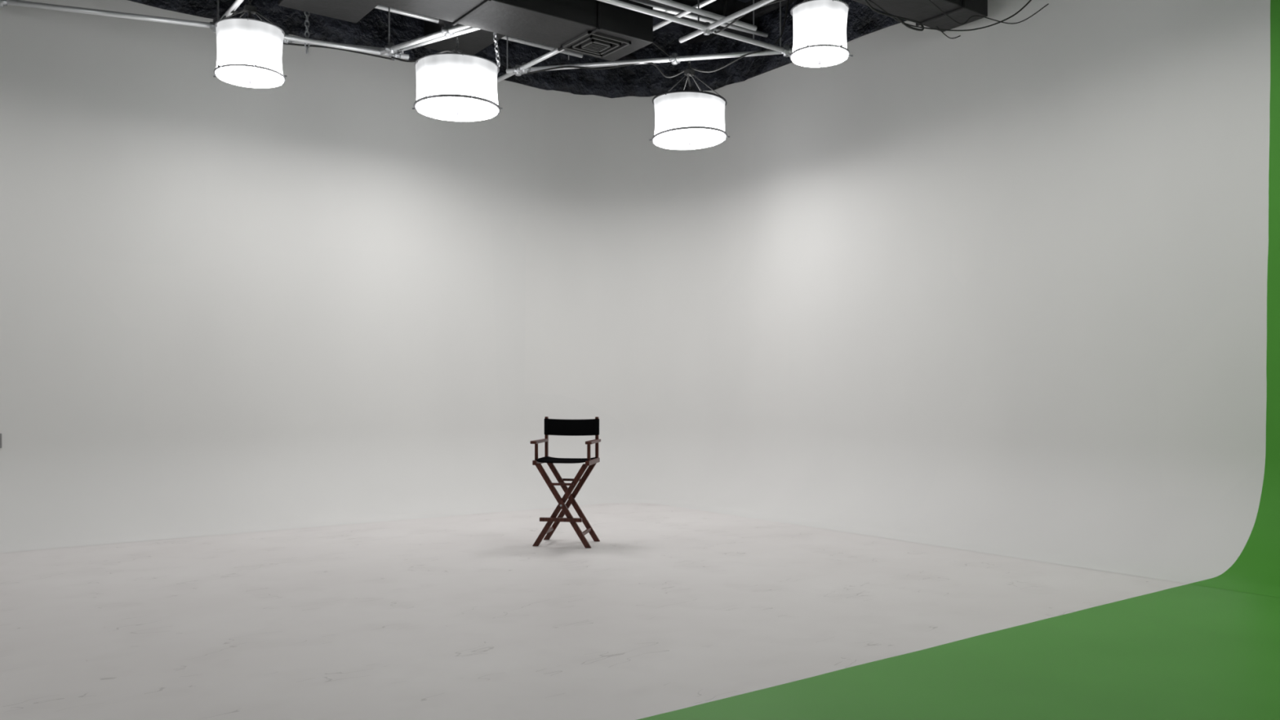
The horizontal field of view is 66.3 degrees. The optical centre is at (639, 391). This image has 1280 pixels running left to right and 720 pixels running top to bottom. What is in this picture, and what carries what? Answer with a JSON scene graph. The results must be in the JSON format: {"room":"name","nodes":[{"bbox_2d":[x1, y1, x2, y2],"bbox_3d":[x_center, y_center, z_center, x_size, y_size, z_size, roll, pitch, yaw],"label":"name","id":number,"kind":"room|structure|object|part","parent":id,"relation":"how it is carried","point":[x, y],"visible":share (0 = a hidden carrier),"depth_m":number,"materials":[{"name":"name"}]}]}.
{"room":"studio","nodes":[
{"label":"studio","id":0,"kind":"room"},
{"bbox_2d":[0,0,1279,597],"bbox_3d":[-0.690,-1.355,4.069,13.726,5.449,15.366,0,0,-36],"label":"wall","id":1,"kind":"structure","parent":0,"point":[1002,289],"depth_m":10.46,"materials":[{"name":"paint"}]},
{"bbox_2d":[0,433,1,448],"bbox_3d":[-6.174,0.470,9.383,0.100,0.140,0.028,0,0,-36],"label":"wall outlet","id":2,"kind":"object","parent":1,"relation":"attached to","point":[0,433],"visible":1,"depth_m":9.40,"materials":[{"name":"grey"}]},
{"bbox_2d":[0,502,1279,719],"bbox_3d":[-0.688,1.420,4.086,13.750,0.100,15.390,0,0,-36],"label":"floor","id":3,"kind":"structure","parent":0,"point":[675,613],"depth_m":5.74,"materials":[{"name":"paint"}]},
{"bbox_2d":[529,416,600,547],"bbox_3d":[-0.662,0.799,8.827,0.556,1.140,0.490,0,0,9],"label":"chair","id":4,"kind":"object","parent":3,"relation":"on","point":[552,426],"visible":1,"depth_m":8.97,"materials":[{"name":"brown wood"}]},
{"bbox_3d":[-0.921,0.530,8.711,0.031,0.158,0.030,0,0,9],"label":"arm post","id":5,"kind":"part","parent":4,"relation":"part of","materials":[{"name":"brown wood"}]},
{"bbox_3d":[-0.895,0.626,8.874,0.036,0.042,0.470,0,0,9],"label":"seat rail","id":6,"kind":"part","parent":4,"relation":"part of","materials":[{"name":"brown wood"}]},
{"bbox_3d":[-0.908,0.446,8.856,0.060,0.026,0.470,0,0,9],"label":"armrest","id":7,"kind":"part","parent":4,"relation":"part of","materials":[{"name":"brown wood"}]},
{"bbox_3d":[-0.865,0.421,9.067,0.028,0.385,0.034,0,0,9],"label":"post","id":8,"kind":"part","parent":4,"relation":"part of","materials":[{"name":"brown wood"}]},
{"bbox_3d":[-0.701,1.002,8.662,0.512,0.735,0.026,0,0,9],"label":"leg","id":9,"kind":"part","parent":4,"relation":"part of","materials":[{"name":"brown wood"}]},
{"bbox_3d":[-0.680,1.002,8.633,0.512,0.735,0.026,0,0,9],"label":"leg","id":10,"kind":"part","parent":4,"relation":"part of","materials":[{"name":"brown wood"}]},
{"bbox_3d":[-0.640,1.002,9.041,0.512,0.735,0.026,0,0,9],"label":"leg","id":11,"kind":"part","parent":4,"relation":"part of","materials":[{"name":"brown wood"}]},
{"bbox_3d":[-0.620,1.002,9.012,0.512,0.735,0.026,0,0,9],"label":"leg","id":12,"kind":"part","parent":4,"relation":"part of","materials":[{"name":"brown wood"}]},
{"bbox_3d":[-0.451,0.530,8.637,0.031,0.158,0.030,0,0,9],"label":"arm post","id":13,"kind":"part","parent":4,"relation":"part of","materials":[{"name":"brown wood"}]},
{"bbox_3d":[-0.425,0.626,8.800,0.036,0.042,0.470,0,0,9],"label":"seat rail","id":14,"kind":"part","parent":4,"relation":"part of","materials":[{"name":"brown wood"}]},
{"bbox_3d":[-0.419,0.446,8.778,0.060,0.026,0.470,0,0,9],"label":"armrest","id":15,"kind":"part","parent":4,"relation":"part of","materials":[{"name":"brown wood"}]},
{"bbox_3d":[-0.395,0.421,8.992,0.028,0.385,0.034,0,0,9],"label":"post","id":16,"kind":"part","parent":4,"relation":"part of","materials":[{"name":"brown wood"}]},
{"bbox_2d":[653,0,750,33],"bbox_3d":[-0.688,-4.980,4.086,13.750,0.100,15.390,0,0,-36],"label":"ceiling","id":17,"kind":"structure","parent":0,"point":[673,26],"depth_m":13.22,"materials":[{"name":"black metal"}]},
{"bbox_2d":[617,0,795,59],"bbox_3d":[-0.694,-4.755,4.044,13.690,0.350,15.330,0,0,-36],"label":"ceiling","id":18,"kind":"structure","parent":0,"point":[717,6],"depth_m":12.24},
{"bbox_2d":[278,0,378,22],"bbox_3d":[-3.080,-4.390,9.722,0.800,1.080,0.700,0,0,-36],"label":"air duct","id":19,"kind":"object","parent":18,"relation":"hanging from","point":[350,11],"visible":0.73,"depth_m":9.82,"materials":[{"name":"black metal"}]},
{"bbox_2d":[0,0,792,83],"bbox_3d":[-0.322,-4.197,4.813,11.602,1.465,14.126,0,0,-36],"label":"grid","id":20,"kind":"object","parent":18,"relation":"attached to","point":[708,27],"visible":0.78,"depth_m":10.39,"materials":[{"name":"white metal"}]},
{"bbox_2d":[213,0,287,88],"bbox_3d":[-3.644,-3.310,9.156,0.637,0.861,0.682,0,0,-36],"label":"lantern light","id":21,"kind":"object","parent":20,"relation":"hanging from","point":[250,49],"visible":1,"depth_m":8.95,"materials":[{"name":"white fabric"}]},
{"bbox_2d":[216,67,283,88],"bbox_3d":[-3.644,-2.920,9.156,0.586,0.020,0.586,0,0,-36],"label":"diffuser","id":22,"kind":"object","parent":21,"relation":"attached to","point":[255,77],"depth_m":9.09,"materials":[{"name":"white fabric"}]},
{"bbox_2d":[412,37,502,121],"bbox_3d":[-1.901,-3.285,10.196,0.890,0.811,0.935,0,0,-36],"label":"lantern light","id":23,"kind":"object","parent":20,"relation":"hanging from","point":[457,86],"visible":1,"depth_m":9.88,"materials":[{"name":"white fabric"}]},
{"bbox_2d":[416,97,497,121],"bbox_3d":[-1.901,-2.920,10.196,0.837,0.020,0.837,0,0,-36],"label":"diffuser","id":24,"kind":"object","parent":23,"relation":"attached to","point":[458,109],"depth_m":10.11,"materials":[{"name":"white fabric"}]},
{"bbox_2d":[648,60,729,150],"bbox_3d":[0.546,-3.210,10.822,0.838,0.961,0.886,0,0,-36],"label":"lantern light","id":25,"kind":"object","parent":20,"relation":"hanging from","point":[686,119],"visible":1,"depth_m":10.54,"materials":[{"name":"white fabric"}]},
{"bbox_2d":[653,129,724,149],"bbox_3d":[0.546,-2.779,10.822,0.788,0.038,0.788,0,0,-36],"label":"diffuser","id":26,"kind":"object","parent":25,"relation":"attached to","point":[667,139],"depth_m":10.73,"materials":[{"name":"white fabric"}]},
{"bbox_2d":[786,0,853,66],"bbox_3d":[1.578,-3.295,8.601,0.540,0.831,0.578,0,0,-36],"label":"lantern light","id":27,"kind":"object","parent":20,"relation":"hanging from","point":[820,26],"visible":1,"depth_m":8.41,"materials":[{"name":"white fabric"}]},
{"bbox_2d":[791,48,848,66],"bbox_3d":[1.578,-2.920,8.601,0.483,0.020,0.483,0,0,-36],"label":"diffuser","id":28,"kind":"object","parent":27,"relation":"attached to","point":[806,57],"depth_m":8.54,"materials":[{"name":"white fabric"}]},
{"bbox_2d":[423,19,506,54],"bbox_3d":[-1.730,-4.530,11.093,0.600,0.800,2.100,0,0,-36],"label":"air duct","id":29,"kind":"object","parent":18,"relation":"hanging from","point":[472,42],"visible":0.27,"depth_m":11.57,"materials":[{"name":"black metal"}]},
{"bbox_2d":[362,0,653,61],"bbox_3d":[-3.729,-4.238,7.639,9.080,1.384,0.760,0,0,-36],"label":"air duct","id":30,"kind":"object","parent":18,"relation":"hanging from","point":[597,28],"visible":1,"depth_m":9.60,"materials":[{"name":"black metal"}]},
{"bbox_2d":[560,31,631,57],"bbox_3d":[-0.454,-3.563,10.072,0.520,0.034,0.520,0,0,-36],"label":"vent grille","id":31,"kind":"object","parent":30,"relation":"attached to","point":[598,44],"depth_m":10.02,"materials":[{"name":"grey metal"}]},
{"bbox_2d":[852,0,987,31],"bbox_3d":[2.631,-4.305,9.397,1.600,1.250,0.570,0,0,-36],"label":"air duct","id":32,"kind":"object","parent":18,"relation":"hanging from","point":[923,11],"visible":0.87,"depth_m":9.54,"materials":[{"name":"black metal"}]},
{"bbox_2d":[863,0,1048,39],"bbox_3d":[2.887,-3.553,9.152,1.863,0.463,0.227,0,0,-8],"label":"hanging cables","id":33,"kind":"object","parent":32,"relation":"hanging from","point":[899,19],"visible":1,"depth_m":9.19,"materials":[{"name":"black rubber"}]},
{"bbox_3d":[3.915,-1.780,-2.143,13.750,6.300,0.100,0,0,-36],"label":"wall","id":34,"kind":"structure","parent":0,"visible":0},
{"bbox_2d":[128,0,906,97],"bbox_3d":[0.264,-4.483,8.642,20.581,0.894,9.421,0,0,12],"label":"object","id":35,"kind":"object","parent":34,"relation":"attached to","point":[642,80],"visible":0.57,"depth_m":12.69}
]}

